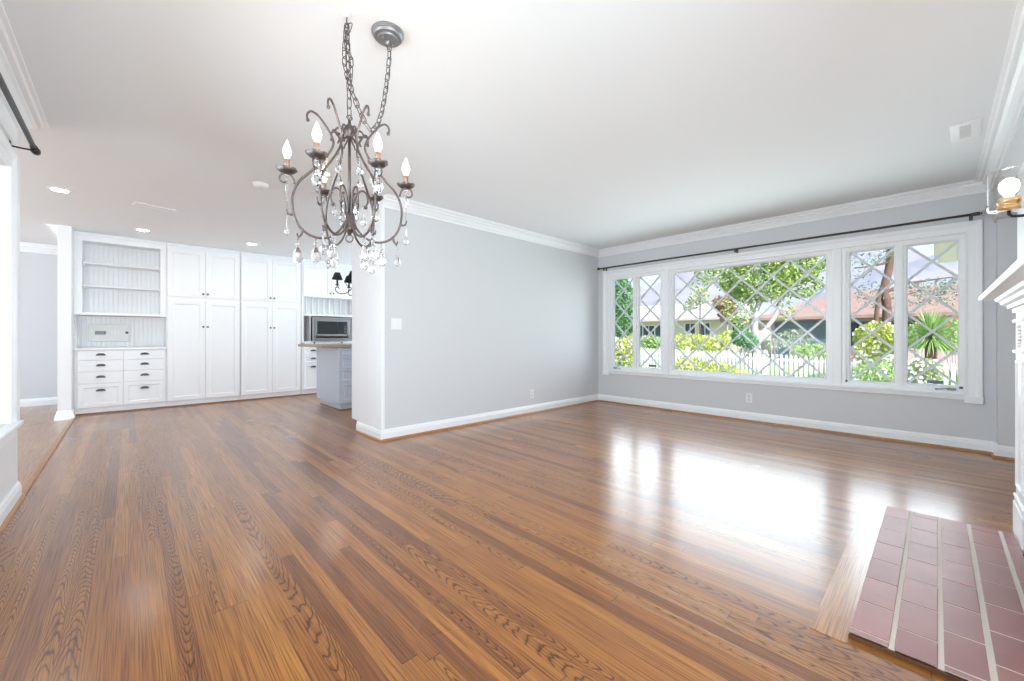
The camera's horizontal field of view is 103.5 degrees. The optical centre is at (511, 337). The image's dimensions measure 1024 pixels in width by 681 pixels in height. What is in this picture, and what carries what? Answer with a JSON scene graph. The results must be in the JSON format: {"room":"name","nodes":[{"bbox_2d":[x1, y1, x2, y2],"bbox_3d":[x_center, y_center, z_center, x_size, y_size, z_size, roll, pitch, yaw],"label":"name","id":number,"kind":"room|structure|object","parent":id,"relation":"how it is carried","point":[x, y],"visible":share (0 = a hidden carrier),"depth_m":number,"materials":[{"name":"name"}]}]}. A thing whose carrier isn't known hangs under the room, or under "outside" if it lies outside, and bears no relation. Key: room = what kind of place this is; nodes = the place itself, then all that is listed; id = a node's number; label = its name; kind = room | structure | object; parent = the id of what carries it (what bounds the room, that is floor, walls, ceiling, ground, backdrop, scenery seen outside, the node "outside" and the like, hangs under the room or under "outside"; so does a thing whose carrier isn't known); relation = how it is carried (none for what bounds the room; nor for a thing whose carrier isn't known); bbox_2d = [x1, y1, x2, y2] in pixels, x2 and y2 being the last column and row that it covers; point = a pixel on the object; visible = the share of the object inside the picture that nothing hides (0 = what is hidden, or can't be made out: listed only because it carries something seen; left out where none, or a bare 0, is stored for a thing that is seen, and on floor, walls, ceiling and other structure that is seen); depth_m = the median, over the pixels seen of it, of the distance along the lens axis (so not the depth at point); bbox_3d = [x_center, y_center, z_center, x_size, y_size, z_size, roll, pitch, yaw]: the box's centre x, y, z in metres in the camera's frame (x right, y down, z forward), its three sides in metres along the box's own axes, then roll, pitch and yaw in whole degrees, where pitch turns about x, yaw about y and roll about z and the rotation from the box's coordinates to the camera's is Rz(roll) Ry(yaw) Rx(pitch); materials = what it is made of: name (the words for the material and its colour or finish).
{"room":"empty living room","nodes":[
{"label":"empty living room","id":0,"kind":"room"},
{"bbox_2d":[0,97,17,502],"bbox_3d":[-1.488,-0.184,0.711,0.140,2.440,5.080,0,0,-44],"label":"wall","id":1,"kind":"structure","parent":0,"point":[8,452],"depth_m":2.36,"materials":[{"name":"white paint"}]},
{"bbox_2d":[0,481,21,525],"bbox_3d":[-1.431,0.980,0.765,0.018,0.112,5.080,0,0,-44],"label":"baseboard","id":2,"kind":"structure","parent":1,"relation":"attached to","point":[14,494],"depth_m":2.37,"materials":[{"name":"white paint"}]},
{"bbox_2d":[0,128,23,448],"bbox_3d":[-2.178,-0.257,1.504,0.150,1.725,2.820,0,0,-44],"label":"trim","id":3,"kind":"structure","parent":1,"relation":"attached to","point":[8,155],"depth_m":2.42,"materials":[{"name":"white paint"}]},
{"bbox_2d":[0,494,25,535],"bbox_3d":[-1.425,1.026,0.771,0.035,0.020,5.080,0,0,-44],"label":"trim","id":4,"kind":"structure","parent":1,"relation":"attached to","point":[14,509],"depth_m":2.34,"materials":[{"name":"brown wood"}]},
{"bbox_2d":[0,73,40,155],"bbox_3d":[-2.001,-1.159,1.438,0.117,0.070,3.040,0,0,-44],"label":"curtain rod","id":5,"kind":"object","parent":1,"relation":"attached to","point":[34,149],"visible":0.89,"depth_m":2.15,"materials":[{"name":"black metal"}]},
{"bbox_2d":[0,0,48,130],"bbox_3d":[-1.395,-1.372,0.813,0.134,0.063,5.100,0,0,-44],"label":"trim","id":6,"kind":"structure","parent":1,"relation":"attached to","point":[13,69],"depth_m":2.19,"materials":[{"name":"white paint"}]},
{"bbox_2d":[20,252,56,398],"bbox_3d":[-8.384,-0.184,5.072,3.820,2.440,0.100,0,0,-44],"label":"wall","id":7,"kind":"structure","parent":0,"point":[38,271],"depth_m":6.13,"materials":[{"name":"white paint"}]},
{"bbox_2d":[20,224,56,254],"bbox_3d":[-7.717,-1.340,4.395,3.855,0.128,1.800,0,0,-44],"label":"trim","id":8,"kind":"structure","parent":7,"relation":"attached to","point":[24,247],"depth_m":6.06,"materials":[{"name":"white paint"}]},
{"bbox_2d":[20,397,56,406],"bbox_3d":[-8.331,0.980,5.041,3.855,0.112,0.018,0,0,-44],"label":"baseboard","id":9,"kind":"structure","parent":7,"relation":"attached to","point":[50,400],"depth_m":6.12,"materials":[{"name":"white paint"}]},
{"bbox_2d":[57,225,73,410],"bbox_3d":[-6.259,-0.184,5.744,0.118,2.440,1.850,0,0,-44],"label":"wall","id":10,"kind":"structure","parent":0,"point":[65,234],"depth_m":5.08,"materials":[{"name":"white paint"}]},
{"bbox_2d":[54,409,75,420],"bbox_3d":[-6.249,0.980,5.734,0.174,0.112,1.878,0,0,-44],"label":"baseboard","id":11,"kind":"structure","parent":10,"relation":"attached to","point":[60,415],"depth_m":5.06,"materials":[{"name":"white paint"}]},
{"bbox_2d":[76,393,316,415],"bbox_3d":[-4.380,1.026,6.630,3.826,0.020,0.017,0,0,-44],"label":"trim","id":12,"kind":"structure","parent":10,"relation":"attached to","point":[308,393],"depth_m":6.12,"materials":[{"name":"brown wood"}]},
{"bbox_2d":[78,316,164,346],"bbox_3d":[-5.686,-0.079,5.903,0.931,0.440,0.012,0,0,-44],"label":"wall","id":13,"kind":"structure","parent":0,"point":[144,331],"depth_m":5.98,"materials":[{"name":"white paint"}]},
{"bbox_2d":[88,324,129,341],"bbox_3d":[-5.767,-0.064,5.791,0.430,0.250,0.039,0,0,-44],"label":"intercom panel","id":14,"kind":"object","parent":13,"relation":"attached to","point":[96,332],"visible":1,"depth_m":5.77,"materials":[{"name":"white plastic"}]},
{"bbox_2d":[74,315,166,347],"bbox_3d":[-5.553,-0.079,5.766,0.936,0.440,0.370,0,0,-44],"label":"trim","id":15,"kind":"structure","parent":13,"relation":"attached to","point":[75,316],"depth_m":5.56,"materials":[{"name":"white paint"}]},
{"bbox_2d":[74,231,166,317],"bbox_3d":[-5.552,-0.851,5.763,0.931,1.103,0.396,0,0,-44],"label":"bookcase","id":16,"kind":"object","parent":13,"relation":"attached to","point":[114,275],"visible":1,"depth_m":5.80,"materials":[{"name":"white paint"}]},
{"bbox_2d":[385,208,597,428],"bbox_3d":[0.009,-0.184,5.365,3.740,2.440,0.130,0,0,-44],"label":"wall","id":17,"kind":"structure","parent":0,"point":[489,319],"depth_m":4.91,"materials":[{"name":"white paint"}]},
{"bbox_2d":[375,200,384,430],"bbox_3d":[-1.337,-0.184,4.085,0.036,2.440,0.138,0,0,-44],"label":"trim","id":18,"kind":"structure","parent":17,"relation":"attached to","point":[379,225],"depth_m":4.05,"materials":[{"name":"white paint"}]},
{"bbox_2d":[391,318,401,329],"bbox_3d":[-1.184,-0.137,4.136,0.116,0.115,0.010,0,0,-44],"label":"light switch","id":19,"kind":"object","parent":17,"relation":"attached to","point":[396,323],"visible":1,"depth_m":4.14,"materials":[{"name":"white plastic"}]},
{"bbox_2d":[530,389,533,397],"bbox_3d":[0.275,0.774,5.521,0.072,0.116,0.008,0,0,-44],"label":"wall outlet","id":20,"kind":"object","parent":17,"relation":"attached to","point":[531,391],"visible":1,"depth_m":5.52,"materials":[{"name":"white plastic"}]},
{"bbox_2d":[1,0,1017,264],"bbox_3d":[-1.566,-1.479,2.994,10.850,0.150,12.500,0,0,-44],"label":"ceiling","id":21,"kind":"structure","parent":0,"point":[599,124],"depth_m":2.44,"materials":[{"name":"white paint"}]},
{"bbox_2d":[46,187,72,192],"bbox_3d":[-4.308,-1.401,3.847,0.170,0.006,0.170,0,0,-44],"label":"recessed light","id":22,"kind":"object","parent":21,"relation":"in","point":[56,189],"visible":1,"depth_m":3.85,"materials":[{"name":"white plastic"}]},
{"bbox_2d":[134,228,150,231],"bbox_3d":[-4.827,-1.401,5.282,0.170,0.006,0.170,0,0,-44],"label":"recessed light","id":23,"kind":"object","parent":21,"relation":"in","point":[138,229],"visible":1,"depth_m":5.27,"materials":[{"name":"white plastic"}]},
{"bbox_2d":[132,202,176,212],"bbox_3d":[-3.851,-1.400,4.355,0.125,0.008,0.340,0,0,34],"label":"ceiling vent","id":24,"kind":"object","parent":21,"relation":"in","point":[134,203],"visible":1,"depth_m":4.34,"materials":[{"name":"white plastic"}]},
{"bbox_2d":[252,181,268,188],"bbox_3d":[-2.305,-1.387,3.700,0.132,0.035,0.132,0,0,-44],"label":"smoke detector","id":25,"kind":"object","parent":21,"relation":"attached to","point":[260,185],"visible":1,"depth_m":3.67,"materials":[{"name":"white plastic"}]},
{"bbox_2d":[332,271,351,295],"bbox_3d":[-2.108,-0.981,5.462,0.602,0.845,0.585,0,0,-44],"label":"chandelier","id":26,"kind":"object","parent":21,"relation":"hanging from","point":[337,276],"visible":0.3,"depth_m":5.33,"materials":[{"name":"black metal"}]},
{"bbox_2d":[276,12,414,273],"bbox_3d":[-0.712,-0.854,1.756,0.521,1.100,0.551,0,0,-44],"label":"chandelier","id":27,"kind":"object","parent":21,"relation":"hanging from","point":[388,34],"visible":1,"depth_m":1.74,"materials":[{"name":"metal"}]},
{"bbox_2d":[949,118,981,142],"bbox_3d":[3.078,-1.400,2.742,0.330,0.008,0.140,0,0,-42],"label":"ceiling vent","id":28,"kind":"object","parent":21,"relation":"in","point":[969,129],"visible":1,"depth_m":2.73,"materials":[{"name":"white plastic"}]},
{"bbox_2d":[0,394,1023,680],"bbox_3d":[-2.369,1.096,3.404,10.250,0.120,10.800,0,0,-44],"label":"floor","id":29,"kind":"structure","parent":0,"point":[269,539],"depth_m":2.04,"materials":[{"name":"brown wood"}]},
{"bbox_2d":[22,417,75,494],"bbox_3d":[-4.381,1.028,3.873,0.040,0.015,3.550,0,0,-44],"label":"trim","id":30,"kind":"structure","parent":29,"relation":"on","point":[40,466],"depth_m":3.35,"materials":[{"name":"brown wood"}]},
{"bbox_2d":[74,349,166,413],"bbox_3d":[-5.569,0.605,5.781,0.931,0.862,0.506,0,0,-44],"label":"base cabinet","id":31,"kind":"object","parent":29,"relation":"on","point":[104,380],"visible":1,"depth_m":5.60,"materials":[{"name":"white paint"}]},
{"bbox_2d":[73,346,166,349],"bbox_3d":[-5.543,0.157,5.753,0.931,0.032,0.402,0,0,-44],"label":"countertop","id":32,"kind":"structure","parent":31,"relation":"on","point":[162,347],"depth_m":5.58,"materials":[{"name":"white paint"}]},
{"bbox_2d":[167,242,239,405],"bbox_3d":[-4.900,-0.183,6.414,0.905,2.438,0.509,0,0,-44],"label":"pantry cabinet","id":33,"kind":"object","parent":29,"relation":"on","point":[203,283],"visible":0.99,"depth_m":6.23,"materials":[{"name":"white paint"}]},
{"bbox_2d":[240,251,300,399],"bbox_3d":[-4.239,-0.183,7.041,0.905,2.438,0.509,0,0,-44],"label":"pantry cabinet","id":34,"kind":"object","parent":29,"relation":"on","point":[270,285],"visible":0.97,"depth_m":6.86,"materials":[{"name":"white paint"}]},
{"bbox_2d":[301,341,351,393],"bbox_3d":[-3.513,0.553,7.723,1.064,0.965,0.519,0,0,-44],"label":"base cabinet","id":35,"kind":"object","parent":29,"relation":"on","point":[308,354],"visible":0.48,"depth_m":7.30,"materials":[{"name":"white paint"}]},
{"bbox_2d":[301,259,351,342],"bbox_3d":[-3.489,-0.650,7.698,1.064,1.503,0.429,0,0,-44],"label":"upper cabinet","id":36,"kind":"object","parent":35,"relation":"on","point":[319,297],"visible":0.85,"depth_m":7.50,"materials":[{"name":"white paint"}]},
{"bbox_2d":[311,317,350,340],"bbox_3d":[-3.463,-0.150,7.633,0.685,0.437,0.400,0,0,-44],"label":"microwave","id":37,"kind":"object","parent":35,"relation":"on","point":[322,328],"visible":0.98,"depth_m":7.46,"materials":[{"name":"metal"}]},
{"bbox_2d":[317,347,351,410],"bbox_3d":[-2.182,0.590,6.454,1.480,0.893,0.934,0,0,-44],"label":"kitchen island","id":38,"kind":"object","parent":29,"relation":"on","point":[334,365],"visible":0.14,"depth_m":5.76,"materials":[{"name":"grey paint"}]},
{"bbox_2d":[298,343,351,347],"bbox_3d":[-2.284,0.122,6.456,1.785,0.040,1.090,0,0,-44],"label":"countertop","id":39,"kind":"structure","parent":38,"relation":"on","point":[339,345],"depth_m":5.71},
{"bbox_2d":[352,204,374,426],"bbox_3d":[-1.274,-0.183,4.669,0.920,2.438,0.622,0,0,-44],"label":"wall end","id":40,"kind":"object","parent":29,"relation":"on","point":[363,282],"visible":0.18,"depth_m":4.36,"materials":[{"name":"white paint"}]},
{"bbox_2d":[810,501,886,642],"bbox_3d":[1.681,1.035,1.957,1.612,0.002,0.099,0,0,-44],"label":"board","id":41,"kind":"object","parent":29,"relation":"on","point":[834,616],"visible":0.86,"depth_m":1.72,"materials":[{"name":"brown wood"}]},
{"bbox_2d":[848,506,1023,680],"bbox_3d":[1.875,1.024,1.736,1.515,0.022,0.485,0,0,-44],"label":"brick hearth","id":42,"kind":"object","parent":29,"relation":"on","point":[942,597],"visible":1,"depth_m":1.56,"materials":[{"name":"brick"}]},
{"bbox_2d":[598,191,995,442],"bbox_3d":[1.655,-0.184,6.464,0.160,2.440,9.500,0,0,-44],"label":"wall","id":43,"kind":"structure","parent":0,"point":[939,416],"depth_m":4.37,"materials":[{"name":"white paint"}]},
{"bbox_2d":[612,277,633,368],"bbox_3d":[1.726,-0.224,6.287,0.094,1.441,0.397,0,0,-44],"label":"window","id":44,"kind":"structure","parent":43,"relation":"in","point":[614,323],"depth_m":6.35,"materials":[{"name":"white paint"}]},
{"bbox_2d":[637,274,661,370],"bbox_3d":[2.045,-0.233,5.987,0.045,1.436,0.405,0,0,-44],"label":"window","id":45,"kind":"structure","parent":43,"relation":"in","point":[639,321],"depth_m":6.01,"materials":[{"name":"white paint"}]},
{"bbox_2d":[355,400,990,453],"bbox_3d":[1.275,1.026,4.006,3.775,0.020,4.743,0,0,-44],"label":"trim","id":46,"kind":"structure","parent":43,"relation":"attached to","point":[474,423],"depth_m":4.53,"materials":[{"name":"brown wood"}]},
{"bbox_2d":[356,394,993,451],"bbox_3d":[1.281,0.980,4.012,3.758,0.112,4.743,0,0,-44],"label":"baseboard","id":47,"kind":"structure","parent":43,"relation":"attached to","point":[960,442],"depth_m":4.55,"materials":[{"name":"white paint"}]},
{"bbox_2d":[746,393,751,402],"bbox_3d":[2.932,0.751,4.996,0.008,0.116,0.072,0,0,-44],"label":"wall outlet","id":48,"kind":"object","parent":43,"relation":"attached to","point":[748,395],"visible":1,"depth_m":4.99,"materials":[{"name":"white plastic"}]},
{"bbox_2d":[672,254,828,380],"bbox_3d":[2.891,-0.225,5.096,0.045,1.418,1.773,0,0,-44],"label":"window","id":49,"kind":"structure","parent":43,"relation":"in","point":[826,286],"depth_m":4.97,"materials":[{"name":"white paint"}]},
{"bbox_2d":[602,219,983,403],"bbox_3d":[2.850,-0.230,5.074,0.060,1.660,4.004,0,0,-44],"label":"trim","id":50,"kind":"structure","parent":43,"relation":"attached to","point":[973,230],"depth_m":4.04,"materials":[{"name":"white paint"}]},
{"bbox_2d":[597,208,991,270],"bbox_3d":[2.811,-1.091,5.047,0.114,0.089,4.115,0,0,-44],"label":"curtain rod","id":51,"kind":"object","parent":43,"relation":"attached to","point":[984,212],"visible":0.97,"depth_m":4.34,"materials":[{"name":"brown metal"}]},
{"bbox_2d":[845,245,898,385],"bbox_3d":[3.731,-0.222,4.199,0.061,1.429,0.420,0,0,-44],"label":"window","id":52,"kind":"structure","parent":43,"relation":"in","point":[895,249],"depth_m":4.19,"materials":[{"name":"white paint"}]},
{"bbox_2d":[903,238,963,390],"bbox_3d":[4.024,-0.220,3.866,0.094,1.433,0.407,0,0,-44],"label":"window","id":53,"kind":"structure","parent":43,"relation":"in","point":[960,349],"depth_m":3.86,"materials":[{"name":"white paint"}]},
{"bbox_2d":[996,217,1016,446],"bbox_3d":[4.502,0.011,3.239,0.150,2.050,0.787,0,0,-44],"label":"wall","id":54,"kind":"structure","parent":0,"point":[1006,228],"depth_m":3.44,"materials":[{"name":"white paint"}]},
{"bbox_2d":[993,442,1014,457],"bbox_3d":[3.988,0.980,2.764,1.550,0.112,0.805,0,0,-44],"label":"baseboard","id":55,"kind":"structure","parent":54,"relation":"attached to","point":[998,450],"depth_m":3.44,"materials":[{"name":"white paint"}]},
{"bbox_2d":[994,113,1023,222],"bbox_3d":[2.967,-1.209,1.791,4.370,0.390,0.800,0,0,-44],"label":"wall","id":56,"kind":"structure","parent":0,"point":[1014,160],"depth_m":2.68,"materials":[{"name":"white paint"}]},
{"bbox_2d":[382,0,1023,257],"bbox_3d":[1.259,-1.353,3.591,4.370,0.102,4.163,0,0,-44],"label":"trim","id":57,"kind":"structure","parent":56,"relation":"attached to","point":[1007,111],"depth_m":4.03,"materials":[{"name":"white paint"}]},
{"bbox_2d":[1017,162,1023,258],"bbox_3d":[2.405,0.011,1.258,2.820,2.050,0.800,0,0,-44],"label":"wall","id":58,"kind":"structure","parent":0,"point":[1020,176],"depth_m":2.42,"materials":[{"name":"white paint"}]},
{"bbox_2d":[978,254,1023,554],"bbox_3d":[2.029,0.400,1.578,1.987,1.272,0.182,0,0,-44],"label":"fireplace surround","id":59,"kind":"object","parent":58,"relation":"attached to","point":[1007,290],"visible":1,"depth_m":1.97,"materials":[{"name":"white paint"}]},
{"bbox_2d":[978,254,1023,300],"bbox_3d":[2.029,-0.223,1.578,1.987,0.026,0.182,0,0,-44],"label":"mantel shelf","id":60,"kind":"object","parent":59,"relation":"attached to","point":[1011,281],"depth_m":1.59,"materials":[{"name":"white paint"}]},
{"bbox_2d":[990,452,1014,460],"bbox_3d":[3.982,1.026,2.770,1.550,0.020,0.822,0,0,-44],"label":"trim","id":61,"kind":"structure","parent":58,"relation":"attached to","point":[991,453],"depth_m":3.44,"materials":[{"name":"brown wood"}]},
{"bbox_2d":[986,174,1023,217],"bbox_3d":[1.952,-0.544,1.524,0.115,0.190,0.210,0,0,-44],"label":"wall sconce","id":62,"kind":"object","parent":58,"relation":"attached to","point":[1009,187],"visible":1,"depth_m":1.55,"materials":[{"name":"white glass"}]},
{"bbox_2d":[996,196,1021,211],"bbox_3d":[1.919,-0.515,1.559,0.062,0.046,0.062,0,0,-44],"label":"socket","id":63,"kind":"object","parent":62,"relation":"attached to","point":[1008,203],"depth_m":1.54,"materials":[{"name":"gold metal"}]},
{"label":"outside","id":64,"kind":"structure","parent":0,"visible":0},
{"bbox_2d":[621,246,957,311],"bbox_3d":[151.786,-42.967,405.993,147.026,88.806,620.000,0,0,-44],"label":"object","id":65,"kind":"structure","parent":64,"point":[916,262],"depth_m":322.10,"materials":[{"name":"white"}]},
{"bbox_3d":[5.580,-1.614,3.599,1.550,0.100,2.540,0,0,-44],"label":"roof overhang","id":66,"kind":"object","parent":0,"visible":0},
{"bbox_2d":[934,241,957,262],"bbox_3d":[5.309,-1.239,4.632,0.120,0.690,0.650,0,0,-44],"label":"board panel","id":67,"kind":"object","parent":66,"relation":"hanging from","point":[951,255],"visible":0.13,"depth_m":4.78,"materials":[{"name":"yellow paint"}]},
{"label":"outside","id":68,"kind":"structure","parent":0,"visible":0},
{"bbox_2d":[640,360,957,384],"bbox_3d":[1.841,1.536,19.669,18.250,0.200,54.000,0,0,-44],"label":"ground","id":69,"kind":"structure","parent":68,"point":[640,360],"depth_m":17.47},
{"bbox_2d":[615,360,625,365],"bbox_3d":[2.966,1.042,11.495,0.537,0.796,0.563,0,0,-44],"label":"shrub","id":70,"kind":"object","parent":69,"relation":"on","point":[619,363],"visible":0.18,"depth_m":11.34,"materials":[{"name":"green plant"}]},
{"bbox_2d":[615,279,632,345],"bbox_3d":[4.899,-0.888,19.004,1.801,5.050,1.816,0,0,-44],"label":"tree","id":71,"kind":"object","parent":69,"relation":"on","point":[624,319],"visible":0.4,"depth_m":18.55,"materials":[{"name":"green plant"}]},
{"bbox_2d":[615,336,640,365],"bbox_3d":[3.318,0.691,12.511,1.156,1.499,1.160,0,0,-44],"label":"shrub","id":72,"kind":"object","parent":69,"relation":"on","point":[623,343],"visible":0.41,"depth_m":12.28,"materials":[{"name":"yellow plant"}]},
{"bbox_2d":[640,335,659,363],"bbox_3d":[5.850,0.658,17.009,0.973,1.561,0.999,0,0,-44],"label":"shrub","id":73,"kind":"object","parent":69,"relation":"on","point":[650,342],"visible":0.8,"depth_m":16.81,"materials":[{"name":"green plant"}]},
{"bbox_2d":[675,330,739,364],"bbox_3d":[8.303,0.551,17.434,2.993,1.778,1.754,0,0,6],"label":"shrub","id":74,"kind":"object","parent":69,"relation":"on","point":[699,338],"visible":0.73,"depth_m":17.18,"materials":[{"name":"yellow plant"}]},
{"bbox_2d":[675,356,749,373],"bbox_3d":[5.588,0.998,11.528,2.319,0.922,1.272,0,0,-3],"label":"shrub","id":75,"kind":"object","parent":69,"relation":"on","point":[700,364],"visible":0.32,"depth_m":11.30,"materials":[{"name":"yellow plant"}]},
{"bbox_2d":[730,327,758,372],"bbox_3d":[8.771,0.515,15.215,1.042,1.847,0.741,0,0,-3],"label":"shrub","id":76,"kind":"object","parent":69,"relation":"on","point":[742,340],"visible":0.73,"depth_m":15.07,"materials":[{"name":"green plant"}]},
{"bbox_2d":[687,257,825,369],"bbox_3d":[10.898,-1.621,17.719,5.037,6.202,4.558,0,0,41],"label":"tree","id":77,"kind":"object","parent":69,"relation":"on","point":[791,271],"visible":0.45,"depth_m":17.43,"materials":[{"name":"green plant"}]},
{"bbox_2d":[616,345,957,384],"bbox_3d":[7.278,0.843,12.698,0.150,1.186,11.200,0,0,-44],"label":"picket fence","id":78,"kind":"object","parent":69,"relation":"on","point":[765,360],"visible":0.27,"depth_m":12.21,"materials":[{"name":"white paint"}]},
{"bbox_2d":[790,341,825,377],"bbox_3d":[10.103,0.773,13.596,1.235,1.333,1.237,0,0,-44],"label":"shrub","id":79,"kind":"object","parent":69,"relation":"on","point":[815,346],"visible":0.64,"depth_m":13.49,"materials":[{"name":"green plant"}]},
{"bbox_2d":[851,351,856,377],"bbox_3d":[10.548,0.913,12.493,0.319,1.049,0.355,0,0,-20],"label":"shrub","id":80,"kind":"object","parent":69,"relation":"on","point":[852,356],"visible":0.21,"depth_m":12.47,"materials":[{"name":"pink plant"}]},
{"bbox_2d":[852,320,893,380],"bbox_3d":[8.560,0.517,9.453,1.080,1.842,0.934,0,0,-44],"label":"shrub","id":81,"kind":"object","parent":69,"relation":"on","point":[868,347],"visible":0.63,"depth_m":9.34,"materials":[{"name":"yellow plant"}]},
{"bbox_2d":[852,354,893,381],"bbox_3d":[7.832,0.897,8.593,0.935,1.085,0.934,0,0,-44],"label":"shrub","id":82,"kind":"object","parent":69,"relation":"on","point":[884,365],"visible":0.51,"depth_m":8.55,"materials":[{"name":"green plant"}]},
{"bbox_2d":[851,249,957,370],"bbox_3d":[11.643,-1.302,11.934,3.434,4.673,1.593,0,0,-5],"label":"tree","id":83,"kind":"object","parent":69,"relation":"on","point":[884,298],"visible":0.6,"depth_m":11.95,"materials":[{"name":"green plant"}]},
{"bbox_2d":[908,357,947,383],"bbox_3d":[7.043,0.888,6.900,0.534,1.100,0.549,0,0,-44],"label":"shrub","id":84,"kind":"object","parent":69,"relation":"on","point":[915,363],"visible":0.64,"depth_m":6.78,"materials":[{"name":"green plant"}]},
{"bbox_2d":[908,307,957,373],"bbox_3d":[8.619,0.386,8.322,1.459,2.101,1.441,0,0,-44],"label":"palm","id":85,"kind":"object","parent":69,"relation":"on","point":[930,342],"visible":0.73,"depth_m":8.22,"materials":[{"name":"green plant"}]},
{"bbox_2d":[908,316,957,384],"bbox_3d":[10.127,0.470,9.551,1.383,1.935,0.728,0,0,-7],"label":"shrub","id":86,"kind":"object","parent":69,"relation":"on","point":[952,321],"visible":0.15,"depth_m":9.57,"materials":[{"name":"green plant"}]},
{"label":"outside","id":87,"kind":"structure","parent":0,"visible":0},
{"bbox_2d":[640,355,957,372],"bbox_3d":[12.701,1.536,25.840,6.000,0.200,140.000,0,0,-44],"label":"ground","id":88,"kind":"structure","parent":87,"point":[640,355],"depth_m":25.00,"materials":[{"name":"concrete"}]},
{"bbox_2d":[683,291,709,358],"bbox_3d":[12.331,-0.864,27.068,1.773,4.565,1.406,0,0,19],"label":"tree","id":89,"kind":"object","parent":88,"relation":"on","point":[705,295],"visible":0.76,"depth_m":26.89,"materials":[{"name":"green plant"}]},
{"bbox_2d":[711,295,736,336],"bbox_3d":[12.669,-0.601,24.009,1.321,3.902,1.456,0,0,-44],"label":"tree","id":90,"kind":"object","parent":88,"relation":"on","point":[720,306],"visible":0.66,"depth_m":23.84,"materials":[{"name":"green plant"}]},
{"bbox_2d":[765,329,813,364],"bbox_3d":[14.352,0.484,21.016,2.362,1.910,1.673,0,0,7],"label":"shrub","id":91,"kind":"object","parent":88,"relation":"on","point":[799,331],"visible":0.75,"depth_m":20.94,"materials":[{"name":"green plant"}]},
{"bbox_2d":[759,283,957,360],"bbox_3d":[24.117,-0.774,21.509,9.400,4.380,17.600,0,0,-44],"label":"house","id":92,"kind":"structure","parent":88,"relation":"on","point":[807,317],"depth_m":22.73,"materials":[{"name":"paint"}]},
{"bbox_2d":[789,346,957,369],"bbox_3d":[19.939,0.961,17.268,0.300,0.950,13.600,0,0,-44],"label":"wall","id":93,"kind":"structure","parent":88,"relation":"on","point":[911,356],"depth_m":18.35,"materials":[{"name":"paint"}]},
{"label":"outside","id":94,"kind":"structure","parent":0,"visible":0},
{"bbox_3d":[40.634,1.526,66.136,90.000,0.220,200.000,0,0,-44],"label":"ground","id":95,"kind":"structure","parent":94,"visible":0},
{"bbox_2d":[615,302,770,356],"bbox_3d":[15.165,-0.799,36.244,9.700,4.430,14.900,0,0,-44],"label":"house","id":96,"kind":"structure","parent":95,"relation":"on","point":[687,320],"depth_m":31.67,"materials":[{"name":"beige"}]},
{"bbox_2d":[655,326,659,336],"bbox_3d":[12.192,-0.114,33.594,0.058,1.700,0.550,0,0,-44],"label":"shutter","id":97,"kind":"object","parent":96,"relation":"hanging from","point":[657,331],"depth_m":33.63,"materials":[{"name":"teal paint"}]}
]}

